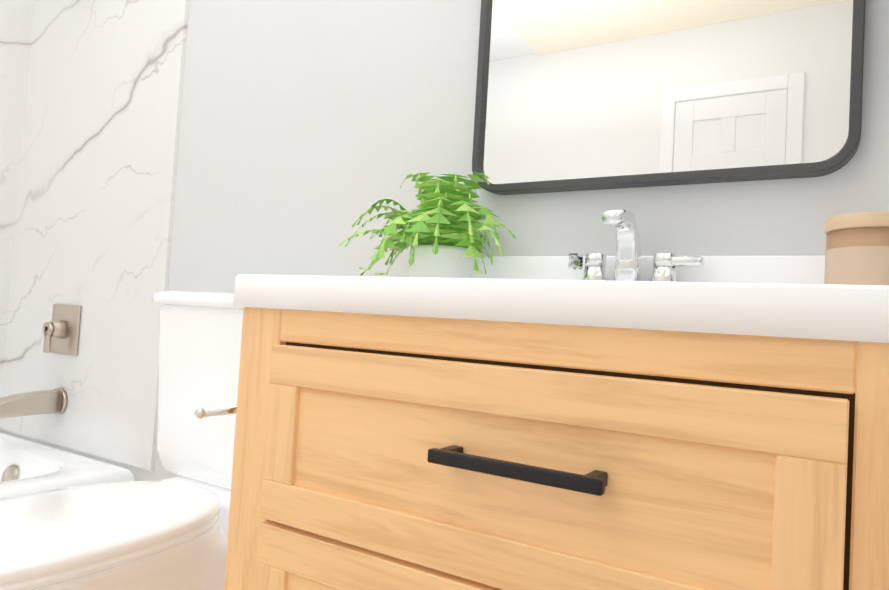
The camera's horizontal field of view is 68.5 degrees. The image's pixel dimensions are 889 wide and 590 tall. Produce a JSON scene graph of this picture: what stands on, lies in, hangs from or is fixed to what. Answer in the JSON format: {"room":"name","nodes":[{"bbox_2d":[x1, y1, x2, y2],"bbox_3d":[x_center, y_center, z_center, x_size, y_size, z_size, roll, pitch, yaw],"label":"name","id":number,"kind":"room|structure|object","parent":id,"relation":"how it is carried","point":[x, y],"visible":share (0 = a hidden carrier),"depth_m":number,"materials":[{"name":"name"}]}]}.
{"room":"bathroom","nodes":[
{"label":"bathroom","id":0,"kind":"room"},
{"bbox_2d":[0,0,888,480],"bbox_3d":[-0.368,-0.389,1.716,2.920,2.440,0.140,2,-3,32],"label":"wall","id":1,"kind":"structure","parent":0,"point":[312,132],"depth_m":1.52,"materials":[{"name":"paint"}]},
{"bbox_2d":[0,0,188,470],"bbox_3d":[-1.145,-0.426,2.110,0.879,1.824,0.012,2,-3,32],"label":"wall panel","id":2,"kind":"structure","parent":1,"relation":"attached to","point":[96,186],"depth_m":2.05,"materials":[{"name":"stone"}]},
{"bbox_2d":[0,388,67,418],"bbox_3d":[-1.296,0.334,2.007,0.084,0.085,0.225,2,-3,32],"label":"tub spout","id":3,"kind":"object","parent":2,"relation":"attached to","point":[55,401],"visible":1,"depth_m":2.01,"materials":[{"name":"silver metal"}]},
{"bbox_2d":[43,304,80,355],"bbox_3d":[-1.239,0.109,2.085,0.160,0.160,0.062,2,-3,32],"label":"shower valve","id":4,"kind":"object","parent":2,"relation":"attached to","point":[61,329],"visible":1,"depth_m":2.08,"materials":[{"name":"silver metal"}]},
{"bbox_2d":[472,0,865,194],"bbox_3d":[0.367,-0.625,1.175,0.666,0.864,0.034,2,-3,32],"label":"mirror","id":5,"kind":"object","parent":1,"relation":"attached to","point":[577,95],"visible":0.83,"depth_m":1.14,"materials":[{"name":"grey mirror"}]},
{"bbox_3d":[-1.124,0.797,0.564,2.920,0.100,2.740,2,-3,32],"label":"floor","id":6,"kind":"structure","parent":0,"visible":0},
{"bbox_2d":[0,432,134,497],"bbox_3d":[-1.636,0.592,1.434,0.815,0.315,1.520,2,-3,32],"label":"bathtub","id":7,"kind":"object","parent":6,"relation":"on","point":[27,466],"visible":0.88,"depth_m":1.89,"materials":[{"name":"white ceramic"}]},
{"bbox_2d":[0,291,243,589],"bbox_3d":[-0.651,0.384,1.198,0.478,0.827,0.934,2,-3,32],"label":"toilet","id":8,"kind":"object","parent":6,"relation":"on","point":[168,534],"visible":0.71,"depth_m":1.26,"materials":[{"name":"white ceramic"}]},
{"bbox_2d":[224,255,888,589],"bbox_3d":[0.168,0.373,0.894,0.814,0.920,0.594,2,-3,32],"label":"bathroom vanity","id":9,"kind":"object","parent":6,"relation":"on","point":[557,423],"visible":0.96,"depth_m":0.65,"materials":[{"name":"brown wood"}]},
{"bbox_2d":[194,405,236,418],"bbox_3d":[-0.281,0.175,0.986,0.073,0.044,0.180,2,-3,32],"label":"flush lever","id":10,"kind":"object","parent":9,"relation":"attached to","point":[200,413],"visible":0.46,"depth_m":0.95,"materials":[{"name":"silver metal"}]},
{"bbox_2d":[339,172,515,277],"bbox_3d":[-0.021,-0.119,1.225,0.356,0.233,0.284,2,-3,32],"label":"fern plant","id":11,"kind":"object","parent":9,"relation":"on","point":[440,233],"visible":0.92,"depth_m":1.21,"materials":[{"name":"green plant"}]},
{"bbox_2d":[568,209,704,281],"bbox_3d":[0.297,-0.063,1.062,0.221,0.144,0.142,2,-3,32],"label":"faucet","id":12,"kind":"object","parent":9,"relation":"on","point":[628,263],"visible":0.75,"depth_m":1.07,"materials":[{"name":"silver metal"}]},
{"bbox_2d":[823,211,888,284],"bbox_3d":[0.584,-0.043,0.894,0.116,0.125,0.116,2,-3,32],"label":"candle jar","id":13,"kind":"object","parent":9,"relation":"on","point":[857,249],"visible":0.77,"depth_m":0.86,"materials":[{"name":"beige"}]},
{"bbox_3d":[-2.231,-0.511,1.346,0.140,2.440,2.460,2,-3,32],"label":"wall","id":14,"kind":"structure","parent":0,"visible":0},
{"bbox_2d":[0,0,33,397],"bbox_3d":[-1.994,-0.491,1.717,0.152,1.824,1.580,2,-3,32],"label":"wall tiles","id":15,"kind":"structure","parent":14,"relation":"attached to","point":[16,16],"depth_m":2.31,"materials":[{"name":"stone"}]}
]}

